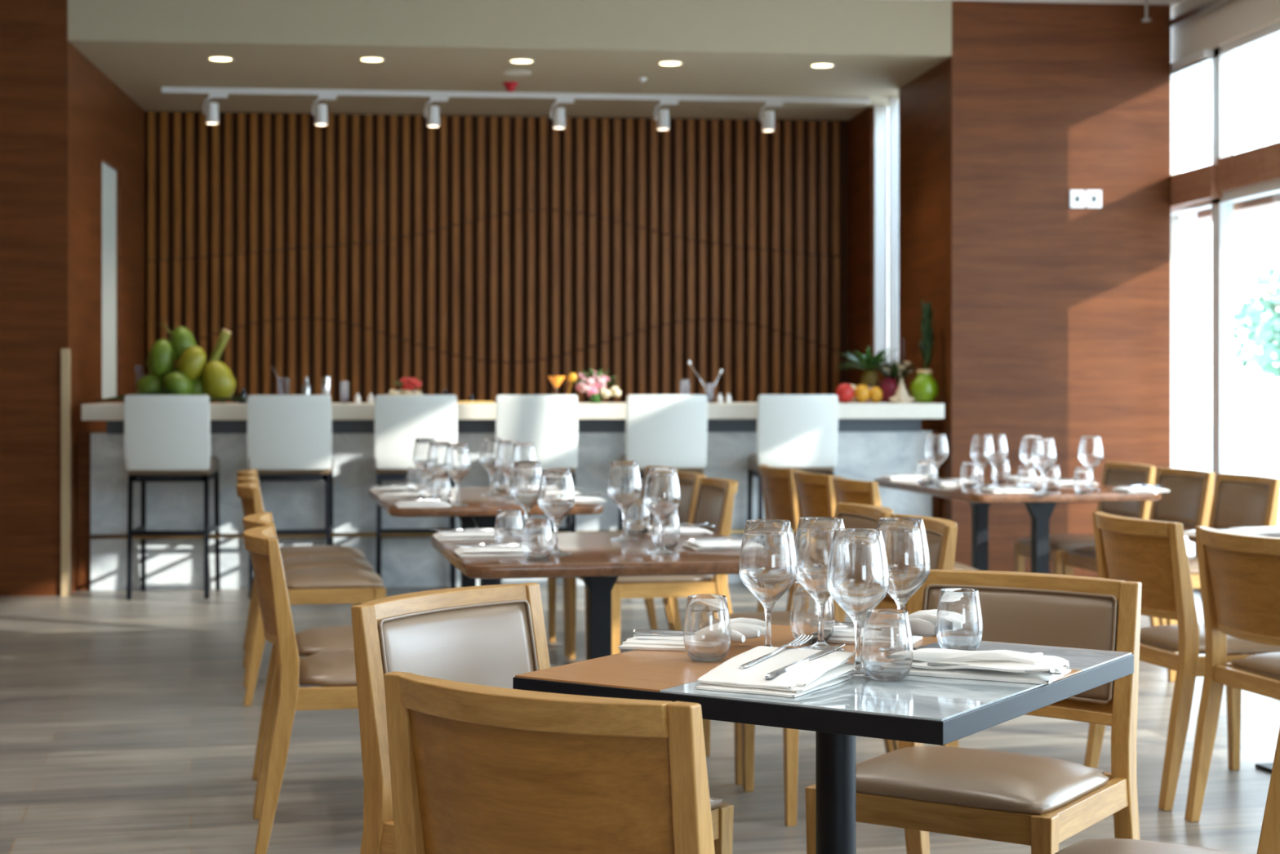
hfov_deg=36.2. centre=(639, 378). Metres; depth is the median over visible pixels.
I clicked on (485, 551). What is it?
napkin
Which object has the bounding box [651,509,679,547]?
water tumbler
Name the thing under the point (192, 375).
pile
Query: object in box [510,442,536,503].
wine glass
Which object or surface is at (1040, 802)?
dining chair
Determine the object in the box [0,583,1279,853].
floor
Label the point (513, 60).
recessed light
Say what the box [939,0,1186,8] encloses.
ceiling
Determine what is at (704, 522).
fork
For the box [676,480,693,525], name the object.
cushion
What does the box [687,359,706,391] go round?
spoon
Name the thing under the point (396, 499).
fork
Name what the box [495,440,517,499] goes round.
wine glass
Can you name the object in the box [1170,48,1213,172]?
blind
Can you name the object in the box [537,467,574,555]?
wine glass
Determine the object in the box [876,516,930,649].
wine glass
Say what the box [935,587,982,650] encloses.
water tumbler
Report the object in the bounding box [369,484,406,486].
fork
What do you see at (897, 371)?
flower arrangement
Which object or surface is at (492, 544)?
table knife
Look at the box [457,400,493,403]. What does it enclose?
serving board
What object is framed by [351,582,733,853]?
dining chair
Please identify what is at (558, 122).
track spotlight
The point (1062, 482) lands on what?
napkin
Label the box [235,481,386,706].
dining chair
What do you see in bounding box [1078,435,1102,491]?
wine glass
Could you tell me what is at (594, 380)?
flower bouquet
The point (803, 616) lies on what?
water tumbler
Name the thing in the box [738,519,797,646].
wine glass
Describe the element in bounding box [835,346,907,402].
arrangement
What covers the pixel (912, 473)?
table knife
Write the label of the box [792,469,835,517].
dining chair
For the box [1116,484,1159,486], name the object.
fork
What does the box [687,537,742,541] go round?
table knife
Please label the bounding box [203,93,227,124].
track spotlight
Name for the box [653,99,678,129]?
track spotlight
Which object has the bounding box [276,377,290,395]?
drinking glass
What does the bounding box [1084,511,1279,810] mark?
dining chair
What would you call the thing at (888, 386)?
dragon fruit
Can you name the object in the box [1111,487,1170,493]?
napkin
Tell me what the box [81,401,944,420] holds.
countertop
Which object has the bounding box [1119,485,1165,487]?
table knife
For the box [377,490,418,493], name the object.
fork
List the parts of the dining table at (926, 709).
table edge frame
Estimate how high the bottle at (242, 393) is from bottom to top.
0.093 m
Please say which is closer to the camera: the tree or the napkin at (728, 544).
the napkin at (728, 544)
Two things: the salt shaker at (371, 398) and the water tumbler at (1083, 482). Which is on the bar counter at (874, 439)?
the salt shaker at (371, 398)
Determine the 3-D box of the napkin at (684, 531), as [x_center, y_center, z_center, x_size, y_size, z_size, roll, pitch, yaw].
[0.118,0.481,6.189,0.206,0.016,0.169,0,0,-11]
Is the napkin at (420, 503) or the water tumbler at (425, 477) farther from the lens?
the water tumbler at (425, 477)
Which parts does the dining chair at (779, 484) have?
leg, rail, panel, leg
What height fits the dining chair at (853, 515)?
0.825 m
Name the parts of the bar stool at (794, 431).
leg, leg, seat, seat frame, backrest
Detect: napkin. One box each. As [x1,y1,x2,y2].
[369,486,407,492]
[379,493,421,498]
[394,500,450,506]
[433,531,495,540]
[453,546,524,556]
[574,496,607,502]
[617,617,765,650]
[644,526,713,535]
[681,539,742,550]
[694,645,858,697]
[826,608,937,644]
[880,475,916,479]
[908,648,1071,684]
[932,480,979,485]
[981,487,1036,493]
[1008,476,1040,481]
[1059,480,1097,485]
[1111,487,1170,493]
[1183,528,1260,537]
[1228,526,1279,535]
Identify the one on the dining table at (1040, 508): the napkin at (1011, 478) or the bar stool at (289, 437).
the napkin at (1011, 478)
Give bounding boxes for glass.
[134,365,142,393]
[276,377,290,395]
[339,381,349,403]
[413,438,435,471]
[426,441,450,501]
[444,443,471,506]
[479,438,502,495]
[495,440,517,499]
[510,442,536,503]
[510,460,542,518]
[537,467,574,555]
[547,375,564,395]
[607,460,641,540]
[643,467,680,554]
[679,379,690,394]
[705,382,714,403]
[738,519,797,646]
[794,516,844,651]
[826,528,889,676]
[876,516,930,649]
[924,433,947,486]
[970,434,994,488]
[987,433,1007,486]
[1019,435,1041,489]
[1031,437,1056,494]
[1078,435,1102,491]
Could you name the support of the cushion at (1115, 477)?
on the dining chair at (1115, 474)
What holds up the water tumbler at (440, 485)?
on the dining table at (481, 512)
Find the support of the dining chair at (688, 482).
on the floor
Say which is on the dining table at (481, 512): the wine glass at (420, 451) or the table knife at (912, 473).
the wine glass at (420, 451)
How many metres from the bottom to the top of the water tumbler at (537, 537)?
0.111 m
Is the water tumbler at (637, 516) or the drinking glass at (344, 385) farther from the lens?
the drinking glass at (344, 385)
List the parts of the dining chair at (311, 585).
rail, panel, leg, leg, rail, seat, leg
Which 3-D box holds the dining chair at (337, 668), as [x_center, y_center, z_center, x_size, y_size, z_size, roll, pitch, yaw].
[-0.796,0.828,5.348,0.564,0.825,0.510,0,0,-11]
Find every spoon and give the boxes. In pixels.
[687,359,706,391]
[714,368,722,386]
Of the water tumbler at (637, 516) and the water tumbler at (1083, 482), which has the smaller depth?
the water tumbler at (637, 516)
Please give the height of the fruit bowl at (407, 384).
0.155 m
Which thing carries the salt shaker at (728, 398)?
on the bar counter at (874, 439)
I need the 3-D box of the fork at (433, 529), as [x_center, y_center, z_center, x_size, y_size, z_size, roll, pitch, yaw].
[-0.528,0.463,5.992,0.204,0.009,0.025,0,0,-12]
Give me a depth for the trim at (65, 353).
11.17 m
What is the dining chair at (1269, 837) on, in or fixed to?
on the floor
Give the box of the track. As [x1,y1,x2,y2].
[161,87,870,103]
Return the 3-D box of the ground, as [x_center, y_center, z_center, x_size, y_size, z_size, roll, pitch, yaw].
[30.811,1.540,18.264,54.950,0.100,90.000,0,0,-6]
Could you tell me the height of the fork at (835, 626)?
0.009 m
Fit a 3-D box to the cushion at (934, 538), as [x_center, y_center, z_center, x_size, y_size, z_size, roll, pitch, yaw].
[0.821,0.551,5.760,0.079,0.212,0.425,0,0,-12]
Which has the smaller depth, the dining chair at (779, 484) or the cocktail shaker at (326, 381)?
the dining chair at (779, 484)
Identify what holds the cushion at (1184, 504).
on the dining chair at (1188, 501)
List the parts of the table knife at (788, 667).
blade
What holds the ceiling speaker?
attached to the ceiling at (141, 72)
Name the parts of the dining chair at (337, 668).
rail, panel, leg, rail, leg, rail, seat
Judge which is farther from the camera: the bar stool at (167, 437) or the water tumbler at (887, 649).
the bar stool at (167, 437)
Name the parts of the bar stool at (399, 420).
leg, leg, seat, seat frame, backrest, leg, leg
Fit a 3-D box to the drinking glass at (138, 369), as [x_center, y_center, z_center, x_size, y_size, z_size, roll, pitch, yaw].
[-2.993,0.036,11.704,0.046,0.223,0.046,0,0,-6]
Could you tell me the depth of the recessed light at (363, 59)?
11.83 m
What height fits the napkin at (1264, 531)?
0.016 m
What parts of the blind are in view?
head rail, cord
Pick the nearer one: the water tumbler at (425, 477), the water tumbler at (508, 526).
the water tumbler at (508, 526)
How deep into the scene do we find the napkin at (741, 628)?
3.54 m
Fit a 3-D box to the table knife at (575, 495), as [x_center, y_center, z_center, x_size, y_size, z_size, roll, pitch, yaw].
[-0.239,0.465,7.784,0.225,0.006,0.017,0,0,-14]
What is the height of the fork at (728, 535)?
0.009 m
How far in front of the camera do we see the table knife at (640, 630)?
3.62 m
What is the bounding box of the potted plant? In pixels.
[910,299,938,402]
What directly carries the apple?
on the bar counter at (874, 439)
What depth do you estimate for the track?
13.22 m
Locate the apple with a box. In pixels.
[835,382,853,402]
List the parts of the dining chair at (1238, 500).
leg, seat, rail, leg, rail, leg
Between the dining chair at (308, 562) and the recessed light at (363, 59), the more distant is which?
the recessed light at (363, 59)
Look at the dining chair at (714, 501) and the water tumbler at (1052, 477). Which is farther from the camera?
the water tumbler at (1052, 477)
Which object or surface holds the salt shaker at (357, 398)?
on the bar counter at (874, 439)
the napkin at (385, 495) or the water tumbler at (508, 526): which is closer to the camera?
the water tumbler at (508, 526)
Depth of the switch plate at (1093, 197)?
11.80 m
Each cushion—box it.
[377,602,534,688]
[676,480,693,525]
[694,486,724,533]
[839,514,877,528]
[886,531,941,594]
[926,586,1118,701]
[1101,469,1144,516]
[1154,475,1204,525]
[1213,481,1268,528]
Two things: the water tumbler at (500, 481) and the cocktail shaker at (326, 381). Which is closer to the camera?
the water tumbler at (500, 481)
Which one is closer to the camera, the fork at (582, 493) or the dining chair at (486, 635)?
the dining chair at (486, 635)
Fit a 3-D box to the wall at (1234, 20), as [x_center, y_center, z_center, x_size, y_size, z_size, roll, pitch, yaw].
[3.999,-1.260,5.324,0.150,5.000,19.770,0,0,-6]
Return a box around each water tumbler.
[405,466,420,493]
[418,471,434,497]
[429,475,451,503]
[493,469,506,491]
[494,508,523,542]
[521,518,552,560]
[626,497,649,533]
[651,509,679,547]
[683,594,731,662]
[789,581,835,643]
[862,608,913,680]
[916,460,934,484]
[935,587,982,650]
[960,462,978,487]
[991,458,1009,483]
[1017,466,1036,489]
[1040,464,1060,490]
[1073,466,1093,493]
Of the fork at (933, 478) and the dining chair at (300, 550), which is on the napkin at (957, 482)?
the fork at (933, 478)
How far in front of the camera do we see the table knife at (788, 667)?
3.13 m
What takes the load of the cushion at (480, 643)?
on the dining chair at (486, 635)
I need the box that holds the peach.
[865,386,871,402]
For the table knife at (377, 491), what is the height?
0.006 m
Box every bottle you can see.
[238,387,247,403]
[468,394,474,400]
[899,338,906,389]
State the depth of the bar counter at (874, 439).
11.58 m
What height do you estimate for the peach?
0.099 m
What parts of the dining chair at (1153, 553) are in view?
leg, rail, panel, rail, rail, rail, leg, seat, rail, leg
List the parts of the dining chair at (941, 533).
leg, leg, leg, rail, panel, rail, leg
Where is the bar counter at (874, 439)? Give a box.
[77,401,944,591]
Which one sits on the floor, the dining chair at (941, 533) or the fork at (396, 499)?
the dining chair at (941, 533)
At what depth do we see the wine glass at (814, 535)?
3.50 m
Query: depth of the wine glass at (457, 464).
7.52 m
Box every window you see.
[102,162,116,399]
[874,97,898,364]
[1170,21,1279,497]
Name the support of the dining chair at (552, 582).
on the floor
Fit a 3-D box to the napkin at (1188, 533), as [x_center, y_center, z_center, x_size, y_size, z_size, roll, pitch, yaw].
[1.800,0.481,6.083,0.206,0.016,0.169,0,0,-17]
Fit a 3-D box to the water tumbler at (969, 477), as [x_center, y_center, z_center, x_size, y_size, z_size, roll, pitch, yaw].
[1.490,0.434,8.860,0.084,0.111,0.084,0,0,-26]
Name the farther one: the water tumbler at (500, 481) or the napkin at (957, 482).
the napkin at (957, 482)
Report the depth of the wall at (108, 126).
12.14 m
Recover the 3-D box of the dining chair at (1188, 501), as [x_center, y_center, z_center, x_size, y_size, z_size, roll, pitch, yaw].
[2.276,0.828,8.870,0.564,0.825,0.510,0,0,-11]
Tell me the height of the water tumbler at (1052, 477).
0.111 m
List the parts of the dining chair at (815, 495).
leg, rail, panel, leg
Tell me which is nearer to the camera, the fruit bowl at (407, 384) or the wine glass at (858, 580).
the wine glass at (858, 580)
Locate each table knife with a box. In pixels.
[366,484,406,485]
[377,490,418,491]
[391,497,450,499]
[429,528,494,529]
[450,542,521,545]
[574,494,607,496]
[633,628,683,634]
[644,525,713,527]
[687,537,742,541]
[764,644,844,678]
[834,622,864,626]
[880,472,916,474]
[927,662,1061,674]
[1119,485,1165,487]
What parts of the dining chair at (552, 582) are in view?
leg, leg, leg, rail, leg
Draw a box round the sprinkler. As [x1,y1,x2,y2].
[1141,0,1151,22]
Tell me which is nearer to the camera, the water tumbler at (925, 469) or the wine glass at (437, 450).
the wine glass at (437, 450)
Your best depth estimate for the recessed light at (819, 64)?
12.07 m
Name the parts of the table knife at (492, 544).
blade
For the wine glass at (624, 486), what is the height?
0.238 m
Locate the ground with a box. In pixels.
[1181,425,1279,555]
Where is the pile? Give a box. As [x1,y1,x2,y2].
[136,324,235,401]
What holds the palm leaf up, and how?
on the bar counter at (874, 439)
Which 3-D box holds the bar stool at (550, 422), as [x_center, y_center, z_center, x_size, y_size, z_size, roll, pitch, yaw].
[-0.614,0.666,11.427,0.468,1.147,0.531,0,0,-6]
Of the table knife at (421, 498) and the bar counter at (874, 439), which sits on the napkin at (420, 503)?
the table knife at (421, 498)
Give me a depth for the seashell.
11.81 m
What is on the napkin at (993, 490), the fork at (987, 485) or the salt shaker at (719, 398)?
the fork at (987, 485)
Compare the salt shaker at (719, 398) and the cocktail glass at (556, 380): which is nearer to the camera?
the cocktail glass at (556, 380)
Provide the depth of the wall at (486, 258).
14.39 m
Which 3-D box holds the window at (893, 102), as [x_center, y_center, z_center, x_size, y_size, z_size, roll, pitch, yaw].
[1.742,-1.015,13.496,0.080,1.830,0.830,0,0,-6]
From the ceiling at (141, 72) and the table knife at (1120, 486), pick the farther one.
the ceiling at (141, 72)
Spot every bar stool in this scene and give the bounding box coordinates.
[124,395,220,599]
[247,395,333,598]
[374,395,457,587]
[495,395,577,584]
[618,394,707,530]
[746,394,838,533]
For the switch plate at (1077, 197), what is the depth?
11.79 m
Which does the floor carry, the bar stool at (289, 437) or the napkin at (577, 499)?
the bar stool at (289, 437)
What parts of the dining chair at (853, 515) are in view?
leg, leg, seat, leg, rail, leg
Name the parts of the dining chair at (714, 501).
leg, seat, rail, leg, rail, rail, leg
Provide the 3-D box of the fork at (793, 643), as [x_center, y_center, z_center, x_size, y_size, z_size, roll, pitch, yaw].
[0.221,0.447,3.208,0.025,0.033,0.202,0,0,36]
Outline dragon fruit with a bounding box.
[875,376,900,402]
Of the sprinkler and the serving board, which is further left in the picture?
the serving board
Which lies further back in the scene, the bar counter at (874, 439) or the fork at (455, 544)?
the bar counter at (874, 439)
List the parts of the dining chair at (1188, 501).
leg, seat, rail, leg, rail, panel, leg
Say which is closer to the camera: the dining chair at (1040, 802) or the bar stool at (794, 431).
the dining chair at (1040, 802)
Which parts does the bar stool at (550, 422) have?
leg, backrest, seat, leg, leg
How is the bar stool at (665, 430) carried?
on the floor
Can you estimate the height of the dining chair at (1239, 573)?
0.825 m
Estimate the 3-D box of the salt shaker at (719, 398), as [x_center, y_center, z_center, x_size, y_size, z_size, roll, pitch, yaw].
[0.480,0.118,11.792,0.036,0.059,0.036,0,0,-6]
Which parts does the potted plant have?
pot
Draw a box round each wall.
[0,0,1170,596]
[71,44,145,592]
[145,111,848,402]
[848,58,946,519]
[1170,0,1279,589]
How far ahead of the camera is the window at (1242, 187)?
11.29 m
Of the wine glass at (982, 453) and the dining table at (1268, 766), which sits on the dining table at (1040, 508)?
the wine glass at (982, 453)
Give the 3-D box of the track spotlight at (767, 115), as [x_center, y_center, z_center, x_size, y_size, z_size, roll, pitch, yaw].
[0.896,-1.795,13.417,0.162,0.200,0.084,0,0,-6]
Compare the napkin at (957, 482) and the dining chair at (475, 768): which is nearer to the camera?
the dining chair at (475, 768)
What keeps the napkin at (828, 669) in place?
on the dining table at (926, 709)
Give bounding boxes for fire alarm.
[502,81,518,92]
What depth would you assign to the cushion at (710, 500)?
8.05 m
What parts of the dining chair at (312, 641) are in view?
rail, leg, leg, seat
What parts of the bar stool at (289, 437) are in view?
leg, backrest, seat frame, seat, leg, leg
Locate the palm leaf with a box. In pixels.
[91,390,247,401]
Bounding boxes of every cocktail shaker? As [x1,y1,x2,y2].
[302,377,311,395]
[321,377,330,395]
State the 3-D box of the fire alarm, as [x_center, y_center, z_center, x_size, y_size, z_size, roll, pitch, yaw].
[-0.844,-1.899,12.796,0.100,0.062,0.100,0,0,-6]
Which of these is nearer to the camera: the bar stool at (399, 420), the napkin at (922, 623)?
the napkin at (922, 623)
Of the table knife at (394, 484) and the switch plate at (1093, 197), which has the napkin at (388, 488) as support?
the table knife at (394, 484)
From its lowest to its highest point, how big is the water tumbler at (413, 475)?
0.111 m
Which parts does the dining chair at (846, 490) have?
leg, rail, panel, leg, seat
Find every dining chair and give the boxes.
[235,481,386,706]
[236,468,365,662]
[236,475,373,683]
[242,511,354,813]
[242,524,358,853]
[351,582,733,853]
[383,671,715,853]
[547,465,677,656]
[566,471,706,660]
[611,477,737,654]
[702,502,893,785]
[741,513,959,826]
[756,464,799,612]
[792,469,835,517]
[804,568,1142,853]
[831,475,978,622]
[1013,462,1159,626]
[1054,728,1279,853]
[1061,466,1214,625]
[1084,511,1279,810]
[1166,473,1279,681]
[1184,525,1279,822]
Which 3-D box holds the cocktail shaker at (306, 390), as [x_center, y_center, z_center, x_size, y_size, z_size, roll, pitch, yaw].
[-1.963,0.069,11.539,0.049,0.157,0.049,0,0,-6]
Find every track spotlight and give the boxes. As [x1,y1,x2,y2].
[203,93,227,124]
[311,94,336,125]
[424,96,448,127]
[550,97,573,128]
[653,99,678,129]
[759,101,782,131]
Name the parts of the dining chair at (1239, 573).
leg, rail, panel, rail, rail, rail, seat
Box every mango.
[853,384,869,402]
[868,386,882,402]
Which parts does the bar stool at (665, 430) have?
leg, seat, backrest, seat frame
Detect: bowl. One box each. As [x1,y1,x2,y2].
[385,377,423,395]
[385,394,423,395]
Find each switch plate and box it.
[1069,190,1084,208]
[1085,190,1101,208]
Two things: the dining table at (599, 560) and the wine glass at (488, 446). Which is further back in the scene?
the wine glass at (488, 446)
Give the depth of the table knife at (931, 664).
3.21 m
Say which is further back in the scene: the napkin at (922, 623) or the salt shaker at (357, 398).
the salt shaker at (357, 398)
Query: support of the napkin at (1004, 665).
on the dining table at (926, 709)
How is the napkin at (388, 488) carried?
on the dining table at (481, 512)
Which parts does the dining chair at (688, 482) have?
leg, leg, leg, rail, leg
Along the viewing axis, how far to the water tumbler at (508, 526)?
5.63 m
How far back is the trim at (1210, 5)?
11.44 m
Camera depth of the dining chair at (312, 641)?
5.83 m
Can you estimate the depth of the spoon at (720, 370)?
11.79 m
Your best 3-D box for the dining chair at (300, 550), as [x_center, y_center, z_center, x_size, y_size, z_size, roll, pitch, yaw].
[-1.520,0.828,8.786,0.564,0.825,0.510,0,0,-11]
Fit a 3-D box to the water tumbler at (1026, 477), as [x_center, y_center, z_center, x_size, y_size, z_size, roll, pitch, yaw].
[1.673,0.434,8.475,0.084,0.111,0.084,0,0,29]
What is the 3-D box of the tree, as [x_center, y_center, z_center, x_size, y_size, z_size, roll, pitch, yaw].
[7.642,-0.020,22.018,2.142,3.041,2.049,0,0,16]
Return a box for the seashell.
[888,377,914,403]
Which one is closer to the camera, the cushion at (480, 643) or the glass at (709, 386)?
the cushion at (480, 643)
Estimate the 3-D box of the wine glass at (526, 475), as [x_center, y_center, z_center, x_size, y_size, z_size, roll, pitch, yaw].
[-0.344,0.371,5.968,0.104,0.238,0.104,0,0,-9]
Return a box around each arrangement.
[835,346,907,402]
[875,360,918,402]
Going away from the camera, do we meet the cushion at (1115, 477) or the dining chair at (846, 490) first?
the dining chair at (846, 490)
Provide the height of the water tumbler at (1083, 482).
0.111 m
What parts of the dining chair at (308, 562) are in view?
rail, leg, leg, seat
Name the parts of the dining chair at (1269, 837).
seat, leg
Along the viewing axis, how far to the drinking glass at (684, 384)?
11.74 m
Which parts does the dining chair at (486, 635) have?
leg, rail, rail, leg, rail, seat, leg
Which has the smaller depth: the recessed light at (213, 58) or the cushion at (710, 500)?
the cushion at (710, 500)
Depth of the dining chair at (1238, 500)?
8.34 m
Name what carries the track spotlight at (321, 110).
attached to the track
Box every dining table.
[368,487,603,586]
[431,531,740,659]
[512,624,1133,853]
[874,476,1161,573]
[1186,528,1279,772]
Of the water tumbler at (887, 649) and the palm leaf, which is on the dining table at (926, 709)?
the water tumbler at (887, 649)
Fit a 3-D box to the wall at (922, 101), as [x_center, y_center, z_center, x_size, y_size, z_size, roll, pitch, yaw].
[1.765,-0.345,13.272,0.120,3.170,2.860,0,0,-6]
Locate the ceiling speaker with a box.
[502,70,531,75]
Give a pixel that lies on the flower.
(572, 376)
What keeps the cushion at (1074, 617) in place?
on the dining chair at (1040, 802)
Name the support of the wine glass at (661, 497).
on the dining table at (599, 560)
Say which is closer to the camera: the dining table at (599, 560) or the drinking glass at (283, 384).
the dining table at (599, 560)
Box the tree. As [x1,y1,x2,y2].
[1233,264,1279,379]
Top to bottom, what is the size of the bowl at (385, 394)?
0.054 m
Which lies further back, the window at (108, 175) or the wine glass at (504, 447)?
the window at (108, 175)
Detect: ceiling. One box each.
[71,44,946,120]
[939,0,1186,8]
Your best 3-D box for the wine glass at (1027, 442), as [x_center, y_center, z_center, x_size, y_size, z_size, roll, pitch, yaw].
[1.727,0.371,8.640,0.104,0.238,0.104,0,0,37]
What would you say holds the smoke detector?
attached to the ceiling at (141, 72)
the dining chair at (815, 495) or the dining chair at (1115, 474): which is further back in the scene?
the dining chair at (1115, 474)
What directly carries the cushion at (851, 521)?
on the dining chair at (853, 515)
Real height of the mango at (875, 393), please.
0.099 m
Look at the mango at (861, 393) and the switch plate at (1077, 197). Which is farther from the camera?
the mango at (861, 393)
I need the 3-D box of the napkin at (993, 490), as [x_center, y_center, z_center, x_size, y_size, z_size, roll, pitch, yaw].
[1.591,0.481,8.481,0.206,0.016,0.169,0,0,-13]
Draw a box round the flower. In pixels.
[567,373,577,395]
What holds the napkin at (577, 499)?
on the dining table at (481, 512)
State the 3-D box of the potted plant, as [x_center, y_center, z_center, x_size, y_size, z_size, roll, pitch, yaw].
[1.730,-0.166,11.921,0.176,0.626,0.176,0,0,-6]
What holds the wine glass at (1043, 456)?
on the dining table at (1040, 508)
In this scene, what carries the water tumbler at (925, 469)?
on the dining table at (1040, 508)
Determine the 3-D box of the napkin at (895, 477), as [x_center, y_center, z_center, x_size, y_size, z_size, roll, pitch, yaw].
[1.285,0.481,9.536,0.206,0.016,0.169,0,0,-13]
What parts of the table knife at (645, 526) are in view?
blade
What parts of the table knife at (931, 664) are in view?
blade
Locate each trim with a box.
[61,348,70,595]
[1166,0,1231,28]
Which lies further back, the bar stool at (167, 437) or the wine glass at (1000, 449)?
the bar stool at (167, 437)
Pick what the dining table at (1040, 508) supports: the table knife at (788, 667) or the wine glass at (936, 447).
the wine glass at (936, 447)
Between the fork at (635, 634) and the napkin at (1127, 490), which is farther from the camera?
the napkin at (1127, 490)
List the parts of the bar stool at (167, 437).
leg, leg, backrest, seat, seat frame, leg, leg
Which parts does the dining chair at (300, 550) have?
rail, leg, leg, seat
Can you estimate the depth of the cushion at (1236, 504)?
8.39 m
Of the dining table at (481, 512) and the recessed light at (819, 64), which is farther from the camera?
the recessed light at (819, 64)
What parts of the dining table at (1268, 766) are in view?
plate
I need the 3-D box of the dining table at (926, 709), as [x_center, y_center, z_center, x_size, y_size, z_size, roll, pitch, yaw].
[0.337,0.865,3.372,0.770,0.750,0.824,0,0,33]
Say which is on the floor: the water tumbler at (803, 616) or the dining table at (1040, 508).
the dining table at (1040, 508)
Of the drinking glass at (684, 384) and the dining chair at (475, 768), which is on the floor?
the dining chair at (475, 768)
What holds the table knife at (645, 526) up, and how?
on the napkin at (684, 531)
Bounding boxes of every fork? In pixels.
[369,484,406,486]
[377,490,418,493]
[395,498,448,500]
[433,528,494,532]
[454,543,521,546]
[577,493,601,495]
[634,633,683,636]
[648,522,708,525]
[687,535,742,538]
[739,634,812,668]
[834,625,864,627]
[933,478,960,479]
[986,484,1018,487]
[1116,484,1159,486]
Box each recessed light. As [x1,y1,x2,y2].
[207,56,234,61]
[358,57,385,62]
[508,58,534,63]
[657,61,683,66]
[808,62,835,67]
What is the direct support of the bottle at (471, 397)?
on the bar counter at (874, 439)
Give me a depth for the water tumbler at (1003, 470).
9.18 m
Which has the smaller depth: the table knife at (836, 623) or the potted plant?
the table knife at (836, 623)
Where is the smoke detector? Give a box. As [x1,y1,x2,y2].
[637,77,647,82]
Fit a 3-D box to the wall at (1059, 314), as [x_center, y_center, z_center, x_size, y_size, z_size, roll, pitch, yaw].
[-1.476,-0.510,11.439,9.415,3.500,0.120,0,0,-6]
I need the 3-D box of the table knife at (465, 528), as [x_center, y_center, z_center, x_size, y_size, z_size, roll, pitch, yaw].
[-0.535,0.465,6.043,0.225,0.006,0.016,0,0,-8]
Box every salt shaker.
[354,393,360,403]
[367,393,373,403]
[716,393,722,403]
[725,393,731,403]
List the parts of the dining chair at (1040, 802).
leg, leg, rail, seat, rail, leg, rail, panel, rail, rail, leg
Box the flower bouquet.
[572,368,621,403]
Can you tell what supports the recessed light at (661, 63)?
in the ceiling at (141, 72)
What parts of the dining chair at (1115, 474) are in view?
leg, rail, seat, leg, leg, panel, rail, leg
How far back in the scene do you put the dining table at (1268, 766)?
6.22 m
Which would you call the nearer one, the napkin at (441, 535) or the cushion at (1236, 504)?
the napkin at (441, 535)
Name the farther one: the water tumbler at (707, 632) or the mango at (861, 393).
the mango at (861, 393)
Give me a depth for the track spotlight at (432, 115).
13.16 m
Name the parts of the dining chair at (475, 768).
leg, rail, panel, leg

